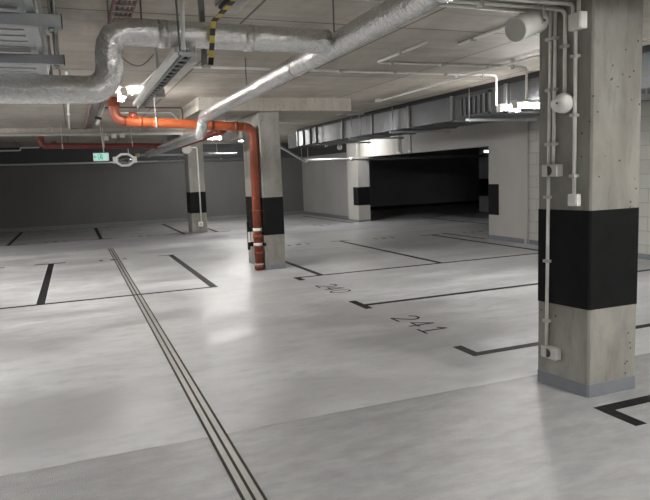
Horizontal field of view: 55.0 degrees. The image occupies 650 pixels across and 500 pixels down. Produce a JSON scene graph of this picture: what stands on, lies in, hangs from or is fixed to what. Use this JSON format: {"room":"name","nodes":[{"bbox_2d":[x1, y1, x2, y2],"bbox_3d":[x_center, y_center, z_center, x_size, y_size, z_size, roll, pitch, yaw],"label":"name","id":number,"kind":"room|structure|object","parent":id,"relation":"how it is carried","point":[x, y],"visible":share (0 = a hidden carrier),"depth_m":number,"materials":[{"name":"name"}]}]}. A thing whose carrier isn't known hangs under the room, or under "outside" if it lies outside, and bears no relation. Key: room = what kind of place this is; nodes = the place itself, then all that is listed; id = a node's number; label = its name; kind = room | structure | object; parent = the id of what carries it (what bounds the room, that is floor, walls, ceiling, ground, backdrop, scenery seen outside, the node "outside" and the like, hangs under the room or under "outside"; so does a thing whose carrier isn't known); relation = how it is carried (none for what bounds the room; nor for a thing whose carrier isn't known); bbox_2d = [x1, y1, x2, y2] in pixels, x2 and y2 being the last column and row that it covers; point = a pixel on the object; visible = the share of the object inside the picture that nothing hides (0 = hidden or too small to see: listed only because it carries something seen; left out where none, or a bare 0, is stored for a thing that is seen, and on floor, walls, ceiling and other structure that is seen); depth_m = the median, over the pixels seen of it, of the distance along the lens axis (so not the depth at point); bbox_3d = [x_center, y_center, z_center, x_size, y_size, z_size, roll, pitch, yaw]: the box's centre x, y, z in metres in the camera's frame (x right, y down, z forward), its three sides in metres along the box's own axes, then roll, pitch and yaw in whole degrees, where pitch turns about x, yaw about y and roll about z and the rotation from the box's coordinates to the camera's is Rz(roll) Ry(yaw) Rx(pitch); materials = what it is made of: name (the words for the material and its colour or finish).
{"room":"parking garage","nodes":[
{"label":"parking garage","id":0,"kind":"room"},
{"bbox_2d":[113,149,136,166],"bbox_3d":[-5.939,-2.811,18.505,0.680,0.670,0.092,-5,7,-21],"label":"mirror","id":1,"kind":"object","parent":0,"point":[123,159],"visible":0.95,"depth_m":18.50,"materials":[{"name":"white plastic"}]},
{"bbox_2d":[118,155,131,164],"bbox_3d":[-5.937,-2.673,18.531,0.450,0.310,0.070,-5,7,-21],"label":"mirror glass","id":2,"kind":"object","parent":1,"relation":"attached to","point":[122,159],"depth_m":18.50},
{"bbox_2d":[0,143,478,228],"bbox_3d":[-4.149,-2.730,24.963,33.000,2.970,0.300,-5,7,-21],"label":"wall","id":3,"kind":"structure","parent":0,"point":[69,194],"depth_m":23.92,"materials":[{"name":"grey paint"}]},
{"bbox_2d":[0,158,243,165],"bbox_3d":[-10.814,-3.003,21.980,16.500,0.142,0.186,-5,7,-21],"label":"pipe","id":4,"kind":"object","parent":3,"relation":"attached to","point":[220,159],"visible":0.81,"depth_m":22.88,"materials":[{"name":"metal"}]},
{"bbox_2d":[0,211,303,232],"bbox_3d":[-10.119,-0.785,22.591,19.885,0.130,0.015,-5,7,-21],"label":"baseboard","id":5,"kind":"structure","parent":3,"relation":"attached to","point":[294,212],"depth_m":23.51,"materials":[{"name":"paint"}]},
{"bbox_2d":[370,200,478,209],"bbox_3d":[5.328,-2.108,28.684,12.800,0.130,0.015,-5,7,-21],"label":"baseboard","id":6,"kind":"structure","parent":3,"relation":"attached to","point":[477,201],"depth_m":28.33,"materials":[{"name":"rubber"}]},
{"bbox_2d":[0,203,649,499],"bbox_3d":[1.776,0.399,10.621,33.000,0.200,32.200,-5,7,-21],"label":"floor","id":7,"kind":"structure","parent":0,"point":[321,395],"depth_m":5.25,"materials":[{"name":"grey concrete"}]},
{"bbox_2d":[6,232,24,245],"bbox_3d":[-9.514,-0.389,19.689,0.580,0.002,5.100,-5,7,-21],"label":"parking line","id":8,"kind":"object","parent":7,"relation":"on","point":[20,233],"visible":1,"depth_m":18.80,"materials":[{"name":"black paint"}]},
{"bbox_2d":[36,262,65,303],"bbox_3d":[-4.845,0.517,10.850,0.590,0.002,4.730,-5,7,-21],"label":"parking line","id":9,"kind":"object","parent":7,"relation":"on","point":[44,289],"visible":1,"depth_m":10.25,"materials":[{"name":"black paint"}]},
{"bbox_2d":[94,228,111,239],"bbox_3d":[-7.428,-0.557,20.431,0.600,0.002,5.050,-5,7,-21],"label":"parking line","id":10,"kind":"object","parent":7,"relation":"on","point":[95,229],"visible":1,"depth_m":19.80,"materials":[{"name":"black paint"}]},
{"bbox_2d":[0,286,217,308],"bbox_3d":[-6.703,0.991,7.544,10.930,0.002,0.080,-5,7,-21],"label":"parking line","id":11,"kind":"object","parent":7,"relation":"on","point":[212,286],"visible":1,"depth_m":8.93,"materials":[{"name":"black paint"}]},
{"bbox_2d":[162,224,184,234],"bbox_3d":[-5.166,-0.721,21.072,0.450,0.002,5.120,-5,7,-21],"label":"parking line","id":12,"kind":"object","parent":7,"relation":"on","point":[182,233],"visible":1,"depth_m":20.65,"materials":[{"name":"black paint"}]},
{"bbox_2d":[107,97,265,270],"bbox_3d":[-2.230,-1.035,10.512,2.499,2.970,0.323,-5,7,-21],"label":"drain pipe","id":13,"kind":"object","parent":7,"relation":"on","point":[113,104],"depth_m":10.70,"materials":[{"name":"orange plastic"}]},
{"bbox_2d":[108,248,267,499],"bbox_3d":[-1.928,0.868,7.090,0.121,0.002,18.350,-5,7,-21],"label":"floor drain","id":14,"kind":"object","parent":7,"relation":"on","point":[247,487],"visible":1,"depth_m":4.44,"materials":[{"name":"metal"}]},
{"bbox_2d":[162,255,215,286],"bbox_3d":[-2.664,0.342,11.619,0.345,0.002,4.560,-5,7,-21],"label":"parking line","id":15,"kind":"object","parent":7,"relation":"on","point":[205,280],"visible":1,"depth_m":11.16,"materials":[{"name":"black paint"}]},
{"bbox_2d":[184,142,207,232],"bbox_3d":[-4.006,-1.935,19.319,0.476,2.750,0.686,-5,7,-21],"label":"concrete column","id":16,"kind":"structure","parent":7,"relation":"on","point":[190,159],"depth_m":19.03,"materials":[{"name":"black paint"}]},
{"bbox_2d":[192,147,201,221],"bbox_3d":[-3.905,-1.980,18.953,0.257,2.281,0.084,-5,7,-21],"label":"conduit","id":17,"kind":"object","parent":16,"relation":"attached to","point":[199,183],"visible":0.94,"depth_m":18.96,"materials":[{"name":"white plastic"}]},
{"bbox_2d":[242,111,285,269],"bbox_3d":[-1.135,-1.082,11.466,0.371,2.750,1.186,-5,7,-21],"label":"concrete column","id":18,"kind":"structure","parent":7,"relation":"on","point":[265,123],"depth_m":10.95,"materials":[{"name":"black paint"}]},
{"bbox_2d":[286,261,322,274],"bbox_3d":[-0.897,0.190,12.321,0.100,0.002,4.430,-5,7,-21],"label":"parking line","id":19,"kind":"object","parent":7,"relation":"on","point":[287,262],"visible":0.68,"depth_m":11.03,"materials":[{"name":"black paint"}]},
{"bbox_2d":[316,284,350,292],"bbox_3d":[0.121,0.554,9.025,0.318,0.002,0.712,-5,7,-21],"label":"number","id":20,"kind":"object","parent":7,"relation":"on","point":[333,284],"visible":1,"depth_m":8.94,"materials":[{"name":"black paint"}]},
{"bbox_2d":[346,141,370,221],"bbox_3d":[1.135,-2.475,21.259,0.460,2.970,0.848,-5,7,-21],"label":"concrete column","id":21,"kind":"structure","parent":7,"relation":"on","point":[358,177],"depth_m":20.98,"materials":[{"name":"black paint"}]},
{"bbox_2d":[330,240,441,262],"bbox_3d":[1.229,-0.003,13.245,0.530,0.002,4.590,-5,7,-21],"label":"parking line","id":22,"kind":"object","parent":7,"relation":"on","point":[342,240],"visible":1,"depth_m":12.75,"materials":[{"name":"black paint"}]},
{"bbox_2d":[294,253,537,279],"bbox_3d":[2.009,0.251,10.927,5.320,0.002,0.320,-5,7,-21],"label":"parking line","id":23,"kind":"object","parent":7,"relation":"on","point":[297,278],"visible":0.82,"depth_m":10.80,"materials":[{"name":"black paint"}]},
{"bbox_2d":[390,316,446,333],"bbox_3d":[1.024,0.797,6.763,0.319,0.002,0.788,-5,7,-21],"label":"number","id":24,"kind":"object","parent":7,"relation":"on","point":[418,317],"visible":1,"depth_m":6.76,"materials":[{"name":"black paint"}]},
{"bbox_2d":[422,217,485,223],"bbox_3d":[4.367,-0.884,19.494,0.100,0.002,5.100,-5,7,-21],"label":"parking line","id":25,"kind":"object","parent":7,"relation":"on","point":[422,217],"visible":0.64,"depth_m":20.08,"materials":[{"name":"black paint"}]},
{"bbox_2d":[443,233,484,238],"bbox_3d":[3.389,-0.353,15.445,0.080,0.002,1.850,-5,7,-21],"label":"parking line","id":26,"kind":"object","parent":7,"relation":"on","point":[443,233],"visible":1,"depth_m":15.36,"materials":[{"name":"black paint"}]},
{"bbox_2d":[421,234,537,250],"bbox_3d":[3.455,-0.174,13.963,0.550,0.002,4.290,-5,7,-21],"label":"parking line","id":27,"kind":"object","parent":7,"relation":"on","point":[433,234],"visible":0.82,"depth_m":13.88,"materials":[{"name":"black paint"}]},
{"bbox_2d":[479,147,488,211],"bbox_3d":[6.082,-2.920,23.383,0.356,2.970,0.606,-5,7,-21],"label":"concrete column","id":28,"kind":"structure","parent":7,"relation":"on","point":[483,161],"depth_m":23.36,"materials":[{"name":"black paint"}]},
{"bbox_2d":[348,269,649,308],"bbox_3d":[2.866,0.479,8.805,5.320,0.002,0.520,-5,7,-21],"label":"parking line","id":29,"kind":"object","parent":7,"relation":"on","point":[366,306],"visible":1,"depth_m":8.18,"materials":[{"name":"black paint"}]},
{"bbox_2d":[454,323,649,355],"bbox_3d":[3.727,0.710,6.652,5.335,0.002,0.340,-5,7,-21],"label":"parking line","id":30,"kind":"object","parent":7,"relation":"on","point":[462,348],"visible":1,"depth_m":5.72,"materials":[{"name":"black paint"}]},
{"bbox_2d":[538,0,642,397],"bbox_3d":[1.908,-0.349,4.541,0.518,2.750,0.458,-5,7,-21],"label":"concrete column","id":31,"kind":"structure","parent":7,"relation":"on","point":[593,246],"depth_m":4.38,"materials":[{"name":"black paint"}]},
{"bbox_2d":[449,0,569,92],"bbox_3d":[0.790,-1.334,4.074,1.856,0.620,0.136,-4,7,-18],"label":"conduit","id":32,"kind":"object","parent":31,"relation":"attached to","point":[480,3],"visible":0.93,"depth_m":4.28,"materials":[{"name":"white plastic"}]},
{"bbox_2d":[502,0,574,13],"bbox_3d":[0.829,-1.571,3.910,1.847,0.086,0.055,-5,7,-21],"label":"conduit","id":33,"kind":"object","parent":31,"relation":"attached to","point":[551,2],"visible":0.99,"depth_m":4.18,"materials":[{"name":"white plastic"}]},
{"bbox_2d":[542,177,551,345],"bbox_3d":[1.643,0.095,4.613,0.048,1.260,0.048,-5,7,-21],"label":"conduit","id":34,"kind":"object","parent":31,"relation":"attached to","point":[548,196],"visible":1,"depth_m":4.60,"materials":[{"name":"white plastic"}]},
{"bbox_2d":[544,11,552,164],"bbox_3d":[1.601,-1.146,4.452,0.048,1.065,0.048,-5,7,-21],"label":"conduit","id":35,"kind":"object","parent":31,"relation":"attached to","point":[548,40],"visible":0.88,"depth_m":4.44,"materials":[{"name":"white plastic"}]},
{"bbox_2d":[541,344,560,360],"bbox_3d":[1.678,0.763,4.655,0.078,0.087,0.150,-5,7,-21],"label":"socket","id":36,"kind":"object","parent":31,"relation":"attached to","point":[550,352],"visible":0.96,"depth_m":4.62,"materials":[{"name":"grey plastic"}]},
{"bbox_2d":[542,164,562,176],"bbox_3d":[1.628,-0.571,4.492,0.078,0.087,0.150,-5,7,-21],"label":"socket","id":37,"kind":"object","parent":31,"relation":"attached to","point":[552,170],"visible":0.98,"depth_m":4.45,"materials":[{"name":"grey plastic"}]},
{"bbox_2d":[550,11,558,163],"bbox_3d":[1.622,-1.143,4.418,0.048,1.065,0.048,-5,7,-21],"label":"conduit","id":38,"kind":"object","parent":31,"relation":"attached to","point":[555,37],"visible":0.96,"depth_m":4.40,"materials":[{"name":"white plastic"}]},
{"bbox_2d":[550,93,572,112],"bbox_3d":[1.636,-1.019,4.333,0.144,0.141,0.160,-5,7,-21],"label":"siren","id":39,"kind":"object","parent":31,"relation":"attached to","point":[563,102],"visible":1,"depth_m":4.28,"materials":[{"name":"grey plastic"}]},
{"bbox_2d":[568,194,580,205],"bbox_3d":[1.738,-0.348,4.358,0.046,0.085,0.087,-5,7,-21],"label":"switch box","id":40,"kind":"object","parent":31,"relation":"attached to","point":[573,199],"visible":1,"depth_m":4.33,"materials":[{"name":"white plastic"}]},
{"bbox_2d":[569,31,580,193],"bbox_3d":[1.718,-0.935,4.294,0.051,1.115,0.051,-5,7,-21],"label":"conduit","id":41,"kind":"object","parent":31,"relation":"attached to","point":[575,56],"visible":0.98,"depth_m":4.28,"materials":[{"name":"white plastic"}]},
{"bbox_2d":[568,11,586,31],"bbox_3d":[1.694,-1.533,4.190,0.062,0.110,0.115,-5,7,-21],"label":"junction box","id":42,"kind":"object","parent":31,"relation":"attached to","point":[577,21],"visible":1,"depth_m":4.16,"materials":[{"name":"white plastic"}]},
{"bbox_2d":[576,0,580,11],"bbox_3d":[1.702,-1.639,4.191,0.028,0.088,0.027,-5,7,-21],"label":"conduit","id":43,"kind":"object","parent":31,"relation":"attached to","point":[578,8],"visible":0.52,"depth_m":4.18,"materials":[{"name":"white plastic"}]},
{"bbox_2d":[593,395,649,425],"bbox_3d":[3.902,0.919,4.886,4.335,0.002,0.350,-5,7,-21],"label":"parking line","id":44,"kind":"object","parent":7,"relation":"on","point":[611,409],"visible":1,"depth_m":4.24,"materials":[{"name":"black paint"}]},
{"bbox_2d":[0,0,649,147],"bbox_3d":[1.657,-2.770,10.234,33.000,0.250,32.200,-5,7,-21],"label":"ceiling","id":45,"kind":"structure","parent":0,"point":[82,20],"depth_m":7.41,"materials":[{"name":"concrete"}]},
{"bbox_2d":[0,147,39,151],"bbox_3d":[-13.868,-3.286,20.774,8.000,0.138,0.050,-5,7,-21],"label":"conduit","id":46,"kind":"object","parent":45,"relation":"attached to","point":[20,147],"visible":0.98,"depth_m":21.99,"materials":[{"name":"white plastic"}]},
{"bbox_2d":[0,0,62,33],"bbox_3d":[-2.599,-1.331,2.905,2.516,0.510,0.054,-5,7,-21],"label":"support","id":47,"kind":"object","parent":45,"relation":"hanging from","point":[50,21],"visible":1,"depth_m":3.32,"materials":[{"name":"metal"}]},
{"bbox_2d":[0,0,52,74],"bbox_3d":[-2.290,-1.274,2.337,2.165,0.390,5.870,-5,7,-21],"label":"duct","id":48,"kind":"object","parent":47,"relation":"on","point":[17,40],"visible":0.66,"depth_m":4.10,"materials":[{"name":"metal"}]},
{"bbox_2d":[0,0,64,68],"bbox_3d":[-3.027,-1.445,3.966,2.516,0.510,0.054,-5,7,-21],"label":"support","id":49,"kind":"object","parent":45,"relation":"hanging from","point":[5,58],"visible":0.96,"depth_m":4.37,"materials":[{"name":"metal"}]},
{"bbox_2d":[65,71,70,128],"bbox_3d":[-4.821,-2.572,11.758,0.076,0.076,9.400,-5,7,-21],"label":"conduit","id":50,"kind":"object","parent":45,"relation":"attached to","point":[66,72],"visible":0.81,"depth_m":11.54,"materials":[{"name":"white plastic"}]},
{"bbox_2d":[0,127,149,132],"bbox_3d":[-10.486,-2.535,13.594,12.900,0.130,0.400,-5,7,-21],"label":"pipe","id":51,"kind":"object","parent":45,"relation":"attached to","point":[13,130],"depth_m":15.07,"materials":[{"name":"metal"}]},
{"bbox_2d":[0,126,182,135],"bbox_3d":[-8.878,-2.494,13.217,11.600,0.239,0.080,-5,7,-21],"label":"ceiling pipe","id":52,"kind":"object","parent":45,"relation":"hanging from","point":[168,132],"visible":0.87,"depth_m":14.50,"materials":[{"name":"grey metal"}]},
{"bbox_2d":[94,104,105,124],"bbox_3d":[-3.833,-2.311,10.657,0.203,0.363,0.080,-5,7,-21],"label":"fitting","id":53,"kind":"object","parent":45,"relation":"hanging from","point":[99,118],"visible":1,"depth_m":10.64,"materials":[{"name":"grey plastic"}]},
{"bbox_2d":[93,123,108,160],"bbox_3d":[-5.031,-2.418,13.958,0.335,0.856,0.054,-5,7,-21],"label":"exit sign","id":54,"kind":"object","parent":45,"relation":"hanging from","point":[103,156],"visible":0.98,"depth_m":13.97,"materials":[{"name":"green plastic"}]},
{"bbox_2d":[106,0,109,22],"bbox_3d":[-1.394,-1.610,3.990,0.011,0.310,0.011,-2,7,1],"label":"rod","id":55,"kind":"object","parent":45,"relation":"hanging from","point":[106,0],"visible":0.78,"depth_m":4.00,"materials":[{"name":"metal"}]},
{"bbox_2d":[85,0,137,128],"bbox_3d":[-2.664,-2.059,7.482,0.152,0.043,15.000,-5,7,-21],"label":"cable tray","id":56,"kind":"object","parent":45,"relation":"hanging from","point":[93,110],"visible":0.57,"depth_m":4.64,"materials":[{"name":"metal"}]},
{"bbox_2d":[123,54,153,66],"bbox_3d":[-1.764,-1.810,5.921,0.314,0.139,0.010,-5,7,-21],"label":"loose wire","id":57,"kind":"object","parent":56,"relation":"hanging from","point":[153,54],"visible":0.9,"depth_m":5.92,"materials":[{"name":"plastic"}]},
{"bbox_2d":[117,88,127,101],"bbox_3d":[-2.952,-2.256,9.100,0.100,0.114,0.644,-5,7,-21],"label":"lamp","id":58,"kind":"object","parent":45,"relation":"attached to","point":[123,93],"visible":1,"depth_m":8.82,"materials":[{"name":"grey plastic"}]},
{"bbox_2d":[118,94,124,100],"bbox_3d":[-2.952,-2.247,9.101,0.090,0.090,0.600,-5,7,-21],"label":"diffuser","id":59,"kind":"object","parent":58,"relation":"attached to","point":[121,97],"depth_m":9.08,"materials":[{"name":"grey plastic"}]},
{"bbox_2d":[36,123,226,148],"bbox_3d":[-4.009,-2.370,12.210,3.193,0.601,4.560,-5,7,-21],"label":"drain pipe","id":60,"kind":"object","parent":45,"relation":"hanging from","point":[53,145],"visible":0.71,"depth_m":13.99,"materials":[{"name":"red plastic"}]},
{"bbox_2d":[139,0,141,17],"bbox_3d":[-1.204,-1.631,4.064,0.011,0.300,0.011,-2,7,1],"label":"rod","id":61,"kind":"object","parent":45,"relation":"hanging from","point":[139,0],"visible":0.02,"depth_m":4.07,"materials":[{"name":"metal"}]},
{"bbox_2d":[0,17,332,103],"bbox_3d":[-2.893,-1.075,3.409,6.301,0.566,0.182,-5,7,-21],"label":"insulated pipe","id":62,"kind":"object","parent":61,"relation":"hanging from","point":[111,41],"visible":0.97,"depth_m":3.99,"materials":[{"name":"metal"}]},
{"bbox_2d":[105,107,182,118],"bbox_3d":[-3.168,-2.456,11.354,1.581,0.277,0.024,-5,7,-21],"label":"pipe","id":63,"kind":"object","parent":45,"relation":"attached to","point":[105,107],"visible":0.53,"depth_m":11.42,"materials":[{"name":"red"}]},
{"bbox_2d":[132,70,155,94],"bbox_3d":[-2.346,-2.191,8.138,0.024,0.083,2.006,-6,8,-26],"label":"conduit","id":64,"kind":"object","parent":45,"relation":"attached to","point":[151,75],"visible":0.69,"depth_m":8.10,"materials":[{"name":"white plastic"}]},
{"bbox_2d":[120,112,177,118],"bbox_3d":[-3.147,-2.586,12.270,1.650,0.274,0.053,-5,7,-21],"label":"conduit","id":65,"kind":"object","parent":45,"relation":"attached to","point":[120,112],"visible":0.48,"depth_m":12.18,"materials":[{"name":"white plastic"}]},
{"bbox_2d":[133,0,196,108],"bbox_3d":[-1.455,-1.667,5.459,0.210,0.551,3.312,-5,7,-21],"label":"cable tray","id":66,"kind":"object","parent":45,"relation":"hanging from","point":[179,61],"visible":0.99,"depth_m":4.66,"materials":[{"name":"grey metal"}]},
{"bbox_2d":[197,0,210,68],"bbox_3d":[-0.867,-1.575,4.466,0.060,0.535,0.060,-5,7,-21],"label":"strut","id":67,"kind":"object","parent":45,"relation":"hanging from","point":[201,12],"visible":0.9,"depth_m":4.46,"materials":[{"name":"metal"}]},
{"bbox_2d":[167,131,242,143],"bbox_3d":[-3.617,-3.418,19.089,2.000,0.220,2.600,-5,7,-21],"label":"trim","id":68,"kind":"structure","parent":45,"relation":"attached to","point":[240,138],"depth_m":18.89,"materials":[{"name":"metal"}]},
{"bbox_2d":[135,143,236,156],"bbox_3d":[-4.372,-3.176,19.840,3.190,0.386,0.110,-5,7,-21],"label":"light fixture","id":69,"kind":"object","parent":68,"relation":"hanging from","point":[136,154],"visible":0.73,"depth_m":19.77,"materials":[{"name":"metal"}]},
{"bbox_2d":[182,145,191,153],"bbox_3d":[-4.102,-3.049,18.554,0.276,0.390,0.340,-2,7,-1],"label":"speaker","id":70,"kind":"object","parent":68,"relation":"hanging from","point":[188,149],"visible":0.73,"depth_m":18.41},
{"bbox_2d":[215,0,243,8],"bbox_3d":[0.033,-1.510,2.398,0.145,0.229,3.700,-5,7,-21],"label":"cable tray","id":71,"kind":"object","parent":45,"relation":"hanging from","point":[220,4],"visible":0.72,"depth_m":4.02,"materials":[{"name":"metal"}]},
{"bbox_2d":[208,0,236,64],"bbox_3d":[-0.587,-1.370,3.821,0.076,0.354,0.670,-6,8,-28],"label":"strip","id":72,"kind":"object","parent":71,"relation":"hanging from","point":[230,3],"visible":1,"depth_m":4.10,"materials":[{"name":"yellow paint"}]},
{"bbox_2d":[226,0,249,13],"bbox_3d":[-0.672,-1.850,4.678,0.130,0.055,0.400,-5,7,-21],"label":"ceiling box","id":73,"kind":"object","parent":45,"relation":"attached to","point":[230,10],"visible":0.52,"depth_m":4.73,"materials":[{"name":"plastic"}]},
{"bbox_2d":[180,97,350,120],"bbox_3d":[-1.152,-2.590,11.557,2.730,0.220,1.900,-5,7,-21],"label":"beam","id":74,"kind":"structure","parent":45,"relation":"attached to","point":[290,109],"depth_m":10.91,"materials":[{"name":"concrete"}]},
{"bbox_2d":[221,117,238,141],"bbox_3d":[-1.748,-2.230,11.491,0.256,0.479,0.358,0,7,17],"label":"speaker","id":75,"kind":"object","parent":74,"relation":"hanging from","point":[228,136],"visible":0.68,"depth_m":11.38},
{"bbox_2d":[221,131,231,140],"bbox_3d":[-1.788,-2.078,11.358,0.208,0.205,0.044,0,7,17],"label":"grille","id":76,"kind":"object","parent":75,"relation":"attached to","point":[227,136],"depth_m":11.36,"materials":[{"name":"grey metal"}]},
{"bbox_2d":[279,122,311,122],"bbox_3d":[-0.964,-3.194,15.665,1.380,0.027,0.028,-5,7,-21],"label":"conduit","id":77,"kind":"object","parent":45,"relation":"attached to","point":[279,122],"visible":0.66,"depth_m":15.74,"materials":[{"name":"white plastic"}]},
{"bbox_2d":[332,0,334,31],"bbox_3d":[0.060,-1.724,4.478,0.011,0.310,0.011,-2,7,1],"label":"rod","id":78,"kind":"object","parent":45,"relation":"hanging from","point":[332,0],"visible":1,"depth_m":4.48,"materials":[{"name":"metal"}]},
{"bbox_2d":[145,0,452,157],"bbox_3d":[-1.510,-1.827,8.677,0.284,0.450,16.902,-5,7,-21],"label":"insulated pipe","id":79,"kind":"object","parent":78,"relation":"hanging from","point":[388,15],"visible":0.95,"depth_m":4.85,"materials":[{"name":"metal"}]},
{"bbox_2d":[192,66,497,105],"bbox_3d":[0.360,-2.124,8.132,4.555,0.454,0.061,-5,7,-21],"label":"conduit","id":80,"kind":"object","parent":45,"relation":"attached to","point":[339,71],"visible":0.83,"depth_m":8.22,"materials":[{"name":"white plastic"}]},
{"bbox_2d":[497,104,520,112],"bbox_3d":[2.672,-2.060,9.072,0.364,0.114,0.100,-5,7,-21],"label":"lamp","id":81,"kind":"object","parent":80,"relation":"hanging from","point":[500,107],"visible":0.7,"depth_m":9.03,"materials":[{"name":"grey plastic"}]},
{"bbox_2d":[502,107,518,109],"bbox_3d":[2.672,-2.051,9.073,0.320,0.044,0.044,-5,7,-21],"label":"diffuser","id":82,"kind":"object","parent":81,"relation":"attached to","point":[503,108],"depth_m":9.05,"materials":[{"name":"grey"}]},
{"bbox_2d":[321,122,370,144],"bbox_3d":[0.546,-3.059,16.365,1.430,0.580,0.042,-5,7,-21],"label":"support","id":83,"kind":"object","parent":45,"relation":"hanging from","point":[323,143],"visible":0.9,"depth_m":16.31,"materials":[{"name":"metal"}]},
{"bbox_2d":[337,113,364,133],"bbox_3d":[0.544,-2.825,14.000,0.700,0.468,0.209,-5,7,-21],"label":"support","id":84,"kind":"object","parent":45,"relation":"hanging from","point":[360,114],"visible":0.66,"depth_m":13.97,"materials":[{"name":"grey metal"}]},
{"bbox_2d":[349,115,403,139],"bbox_3d":[1.216,-2.881,14.704,1.430,0.580,0.042,-5,7,-21],"label":"support","id":85,"kind":"object","parent":45,"relation":"hanging from","point":[351,115],"visible":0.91,"depth_m":14.70,"materials":[{"name":"metal"}]},
{"bbox_2d":[280,146,488,161],"bbox_3d":[2.611,-3.450,20.516,10.601,0.965,0.120,-5,7,-21],"label":"pipe","id":86,"kind":"object","parent":45,"relation":"hanging from","point":[281,147],"visible":0.8,"depth_m":20.13,"materials":[{"name":"metal"}]},
{"bbox_2d":[389,110,450,133],"bbox_3d":[1.961,-2.684,12.858,1.430,0.580,0.042,-5,7,-21],"label":"support","id":87,"kind":"object","parent":45,"relation":"hanging from","point":[392,131],"visible":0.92,"depth_m":12.82,"materials":[{"name":"metal"}]},
{"bbox_2d":[377,40,527,99],"bbox_3d":[1.869,-2.090,7.391,2.266,0.454,1.220,-5,7,-21],"label":"conduit","id":88,"kind":"object","parent":45,"relation":"attached to","point":[381,61],"visible":0.94,"depth_m":7.78,"materials":[{"name":"white plastic"}]},
{"bbox_2d":[511,100,538,109],"bbox_3d":[2.802,-1.954,8.410,0.624,0.114,0.130,-5,7,-21],"label":"lamp","id":89,"kind":"object","parent":88,"relation":"hanging from","point":[516,104],"visible":0.53,"depth_m":8.32,"materials":[{"name":"grey plastic"}]},
{"bbox_2d":[518,103,538,107],"bbox_3d":[2.803,-1.945,8.411,0.580,0.068,0.068,-5,7,-21],"label":"diffuser","id":90,"kind":"object","parent":89,"relation":"attached to","point":[520,105],"depth_m":8.35,"materials":[{"name":"grey"}]},
{"bbox_2d":[375,54,539,101],"bbox_3d":[1.891,-2.461,8.864,0.130,0.073,5.638,-5,7,-19],"label":"conduit","id":91,"kind":"object","parent":45,"relation":"attached to","point":[512,61],"visible":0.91,"depth_m":8.72,"materials":[{"name":"white plastic"}]},
{"bbox_2d":[288,45,649,148],"bbox_3d":[2.114,-2.662,12.380,1.100,0.511,15.400,-5,7,-21],"label":"duct","id":92,"kind":"object","parent":45,"relation":"hanging from","point":[450,110],"visible":0.53,"depth_m":11.38,"materials":[{"name":"metal"}]},
{"bbox_2d":[460,90,490,117],"bbox_3d":[2.439,-2.364,10.159,0.032,0.365,0.800,-5,7,-21],"label":"grille","id":93,"kind":"object","parent":92,"relation":"attached to","point":[480,100],"depth_m":10.14,"materials":[{"name":"metal"}]},
{"bbox_2d":[641,89,649,99],"bbox_3d":[4.163,-1.802,7.372,1.400,0.178,0.060,-5,7,-21],"label":"clip","id":94,"kind":"object","parent":92,"relation":"attached to","point":[646,96],"visible":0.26,"depth_m":7.15,"materials":[{"name":"metal"}]},
{"bbox_2d":[457,26,504,44],"bbox_3d":[1.650,-2.110,5.999,0.057,0.057,1.260,-5,8,-22],"label":"conduit","id":95,"kind":"object","parent":45,"relation":"attached to","point":[471,39],"visible":0.52,"depth_m":6.23,"materials":[{"name":"white plastic"}]},
{"bbox_2d":[465,93,536,122],"bbox_3d":[2.948,-2.422,10.413,1.430,0.580,0.042,-5,7,-21],"label":"support","id":96,"kind":"object","parent":45,"relation":"hanging from","point":[469,119],"visible":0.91,"depth_m":10.40,"materials":[{"name":"metal"}]},
{"bbox_2d":[455,0,649,21],"bbox_3d":[2.083,-1.775,3.902,3.000,0.220,1.600,-5,7,-21],"label":"trim","id":97,"kind":"structure","parent":45,"relation":"attached to","point":[646,3],"depth_m":4.33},
{"bbox_2d":[354,0,532,12],"bbox_3d":[0.706,-1.623,4.121,1.781,0.051,0.051,-5,7,-21],"label":"conduit","id":98,"kind":"object","parent":97,"relation":"attached to","point":[451,5],"visible":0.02,"depth_m":4.25,"materials":[{"name":"white plastic"}]},
{"bbox_2d":[505,4,548,41],"bbox_3d":[1.392,-1.568,4.303,0.343,0.285,0.202,-8,9,-40],"label":"speaker","id":99,"kind":"object","parent":97,"relation":"hanging from","point":[520,27],"visible":0.95,"depth_m":4.23},
{"bbox_2d":[505,18,525,41],"bbox_3d":[1.285,-1.487,4.218,0.055,0.148,0.154,-8,9,-40],"label":"grille","id":100,"kind":"object","parent":99,"relation":"attached to","point":[515,28],"depth_m":4.21,"materials":[{"name":"grey metal"}]},
{"bbox_2d":[302,117,527,243],"bbox_3d":[1.796,-2.305,19.670,0.326,2.970,14.020,-5,7,-21],"label":"wall","id":101,"kind":"structure","parent":0,"point":[506,142],"depth_m":14.80,"materials":[{"name":"white paint"}]},
{"bbox_2d":[304,211,348,219],"bbox_3d":[0.009,-1.336,23.997,0.015,0.130,4.825,-5,7,-21],"label":"baseboard","id":102,"kind":"structure","parent":101,"relation":"attached to","point":[305,212],"depth_m":23.76,"materials":[{"name":"paint"}]},
{"bbox_2d":[528,101,649,253],"bbox_3d":[7.746,-0.745,5.079,0.300,2.970,17.750,-5,7,-21],"label":"wall","id":103,"kind":"structure","parent":0,"point":[533,127],"depth_m":10.67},
{"bbox_2d":[488,235,649,259],"bbox_3d":[7.388,0.629,5.786,0.065,0.100,19.050,-5,7,-21],"label":"baseboard","id":104,"kind":"structure","parent":103,"relation":"attached to","point":[494,237],"depth_m":13.61,"materials":[{"name":"grey paint"}]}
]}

